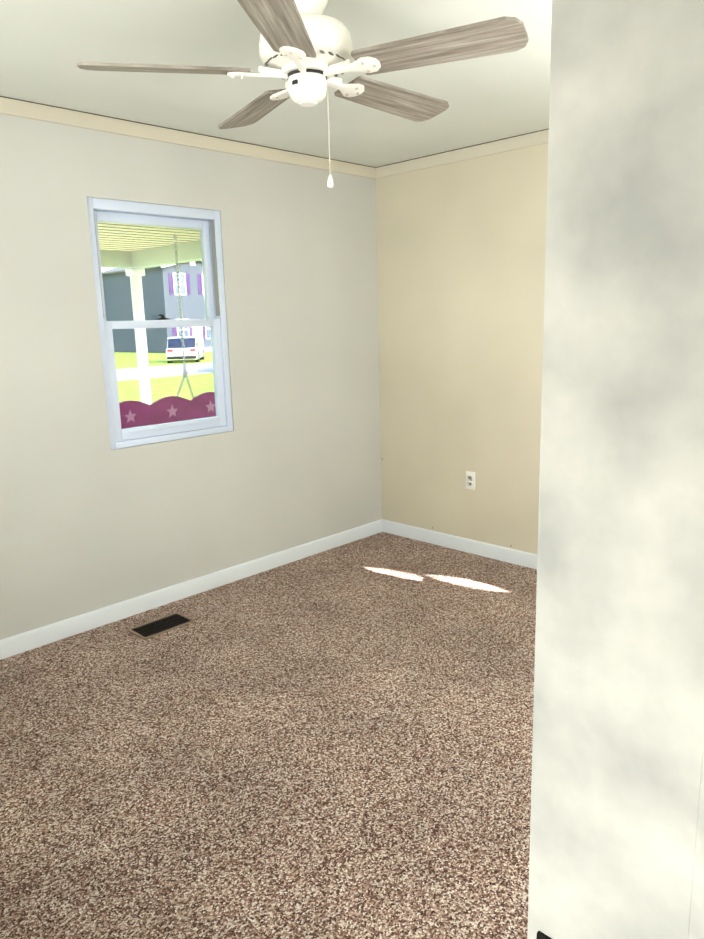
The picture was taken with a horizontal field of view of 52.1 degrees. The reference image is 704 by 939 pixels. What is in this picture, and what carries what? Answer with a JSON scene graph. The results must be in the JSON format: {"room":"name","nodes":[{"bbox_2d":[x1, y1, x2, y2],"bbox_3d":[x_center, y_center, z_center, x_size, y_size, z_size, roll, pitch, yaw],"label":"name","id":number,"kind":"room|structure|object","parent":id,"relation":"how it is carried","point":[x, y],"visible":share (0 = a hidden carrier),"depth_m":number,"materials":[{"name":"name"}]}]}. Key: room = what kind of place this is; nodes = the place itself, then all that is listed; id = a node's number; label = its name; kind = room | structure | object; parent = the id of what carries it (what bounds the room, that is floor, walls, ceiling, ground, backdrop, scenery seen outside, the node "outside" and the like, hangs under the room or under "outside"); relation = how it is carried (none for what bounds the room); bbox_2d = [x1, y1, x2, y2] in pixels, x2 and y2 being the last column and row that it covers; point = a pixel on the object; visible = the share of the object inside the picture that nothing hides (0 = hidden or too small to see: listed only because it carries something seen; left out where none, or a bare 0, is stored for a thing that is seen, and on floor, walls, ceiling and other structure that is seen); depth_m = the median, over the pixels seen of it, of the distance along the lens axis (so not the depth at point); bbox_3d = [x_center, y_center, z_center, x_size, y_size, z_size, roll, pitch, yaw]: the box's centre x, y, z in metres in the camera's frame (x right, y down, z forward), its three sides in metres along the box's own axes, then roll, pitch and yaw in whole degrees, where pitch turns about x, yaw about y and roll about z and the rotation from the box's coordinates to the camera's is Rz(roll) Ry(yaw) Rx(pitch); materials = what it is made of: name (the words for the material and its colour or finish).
{"room":"empty bedroom","nodes":[
{"label":"empty bedroom","id":0,"kind":"room"},
{"bbox_2d":[97,222,199,251],"bbox_3d":[-3.029,-1.280,3.418,2.440,0.103,6.010,10,16,43],"label":"porch ceiling","id":1,"kind":"structure","parent":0,"point":[155,238],"depth_m":4.88,"materials":[{"name":"beige paint"}]},
{"bbox_2d":[100,240,201,268],"bbox_3d":[-2.954,-1.151,3.337,2.190,0.125,5.560,10,16,43],"label":"beam","id":2,"kind":"structure","parent":1,"relation":"attached to","point":[167,250],"depth_m":5.64,"materials":[{"name":"grey paint"}]},
{"bbox_2d":[0,114,381,639],"bbox_3d":[-1.359,-0.409,3.450,0.120,2.440,4.540,10,16,43],"label":"wall","id":3,"kind":"structure","parent":0,"point":[90,520],"depth_m":3.84,"materials":[{"name":"paint"}]},
{"bbox_2d":[87,197,232,449],"bbox_3d":[-0.991,-0.750,3.765,0.101,1.197,0.756,10,16,43],"label":"window","id":4,"kind":"structure","parent":3,"relation":"in","point":[205,223],"depth_m":3.76,"materials":[{"name":"white plastic"}]},
{"bbox_2d":[0,96,375,178],"bbox_3d":[-1.338,-1.563,3.158,0.028,0.064,4.300,10,16,43],"label":"crown molding","id":5,"kind":"structure","parent":3,"relation":"attached to","point":[39,111],"depth_m":3.58,"materials":[{"name":"paint"}]},
{"bbox_2d":[0,519,383,659],"bbox_3d":[-1.279,0.750,3.643,0.014,0.088,4.300,10,16,43],"label":"baseboard","id":6,"kind":"structure","parent":3,"relation":"attached to","point":[40,636],"depth_m":3.93,"materials":[{"name":"white wood"}]},
{"bbox_2d":[0,532,536,938],"bbox_3d":[0.114,1.081,2.327,4.140,0.100,4.540,10,16,43],"label":"floor","id":7,"kind":"structure","parent":0,"point":[334,743],"depth_m":2.49,"materials":[{"name":"brown carpet"}]},
{"bbox_2d":[127,612,194,639],"bbox_3d":[-0.959,0.785,3.630,0.170,0.007,0.290,10,16,43],"label":"floor vent","id":8,"kind":"object","parent":7,"relation":"in","point":[158,626],"visible":1,"depth_m":3.62,"materials":[{"name":"brown metal"}]},
{"bbox_2d":[0,0,551,166],"bbox_3d":[0.045,-1.415,1.809,4.140,0.120,4.540,10,16,43],"label":"ceiling","id":9,"kind":"structure","parent":0,"point":[46,46],"depth_m":2.86,"materials":[{"name":"paint"}]},
{"bbox_2d":[76,0,528,187],"bbox_3d":[-0.102,-1.143,2.188,1.255,0.559,1.203,10,16,43],"label":"fan","id":10,"kind":"object","parent":9,"relation":"hanging from","point":[306,51],"visible":1,"depth_m":2.04,"materials":[{"name":"wood"}]},
{"bbox_2d":[376,143,547,553],"bbox_3d":[1.664,-0.517,3.568,4.020,2.440,0.122,10,16,43],"label":"wall","id":11,"kind":"structure","parent":0,"point":[461,247],"depth_m":4.41,"materials":[{"name":"paint"}]},
{"bbox_2d":[384,520,536,568],"bbox_3d":[1.618,0.639,3.792,3.870,0.088,0.014,10,16,43],"label":"baseboard","id":12,"kind":"structure","parent":11,"relation":"attached to","point":[505,554],"depth_m":4.64,"materials":[{"name":"white wood"}]},
{"bbox_2d":[376,129,548,178],"bbox_3d":[1.538,-1.675,3.317,3.840,0.064,0.028,10,16,43],"label":"crown molding","id":13,"kind":"structure","parent":11,"relation":"attached to","point":[537,137],"depth_m":4.15,"materials":[{"name":"paint"}]},
{"bbox_2d":[466,471,474,489],"bbox_3d":[0.745,0.070,4.534,0.072,0.116,0.010,10,16,43],"label":"electrical outlet","id":14,"kind":"object","parent":11,"relation":"attached to","point":[470,480],"visible":1,"depth_m":4.53,"materials":[{"name":"white plastic"}]},
{"label":"wall","id":15,"kind":"structure","parent":0,"visible":0},
{"bbox_2d":[527,0,703,938],"bbox_3d":[0.420,0.397,0.273,0.786,2.033,0.188,10,16,43],"label":"door","id":16,"kind":"structure","parent":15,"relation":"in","point":[617,822],"depth_m":0.42,"materials":[{"name":"paint"}]},
{"label":"outside","id":17,"kind":"structure","parent":0,"visible":0},
{"bbox_2d":[119,235,215,428],"bbox_3d":[-1.602,-0.652,4.640,0.597,1.704,1.530,10,16,43],"label":"swing","id":18,"kind":"object","parent":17,"point":[157,408],"depth_m":4.71,"materials":[{"name":"purple"}]},
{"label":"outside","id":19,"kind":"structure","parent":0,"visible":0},
{"bbox_2d":[114,351,213,402],"bbox_3d":[-27.342,-20.637,113.811,206.000,0.200,280.000,10,16,43],"label":"lawn","id":20,"kind":"structure","parent":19,"point":[164,391],"depth_m":26.80,"materials":[{"name":"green plant"}]},
{"bbox_2d":[102,260,211,352],"bbox_3d":[-15.438,-13.292,58.705,11.400,7.167,6.003,10,16,43],"label":"house","id":21,"kind":"structure","parent":20,"relation":"on","point":[149,285],"depth_m":55.33,"materials":[{"name":"grey"}]},
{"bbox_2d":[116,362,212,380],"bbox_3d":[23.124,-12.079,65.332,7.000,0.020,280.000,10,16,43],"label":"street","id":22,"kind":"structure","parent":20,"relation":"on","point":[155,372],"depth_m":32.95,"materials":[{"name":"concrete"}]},
{"bbox_2d":[166,336,204,362],"bbox_3d":[-9.594,-6.927,41.628,1.919,1.494,4.132,-3,12,-5],"label":"hatchback","id":23,"kind":"object","parent":20,"relation":"on","point":[174,349],"depth_m":39.80,"materials":[{"name":"white metal"}]},
{"bbox_3d":[-2.891,1.124,3.846,2.240,0.560,5.610,10,16,43],"label":"porch floor","id":24,"kind":"structure","parent":20,"relation":"on","visible":0},
{"bbox_2d":[125,268,151,404],"bbox_3d":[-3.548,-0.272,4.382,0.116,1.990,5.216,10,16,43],"label":"porch column","id":25,"kind":"structure","parent":24,"relation":"on","point":[142,348],"depth_m":6.04,"materials":[{"name":"white wood"}]}
]}

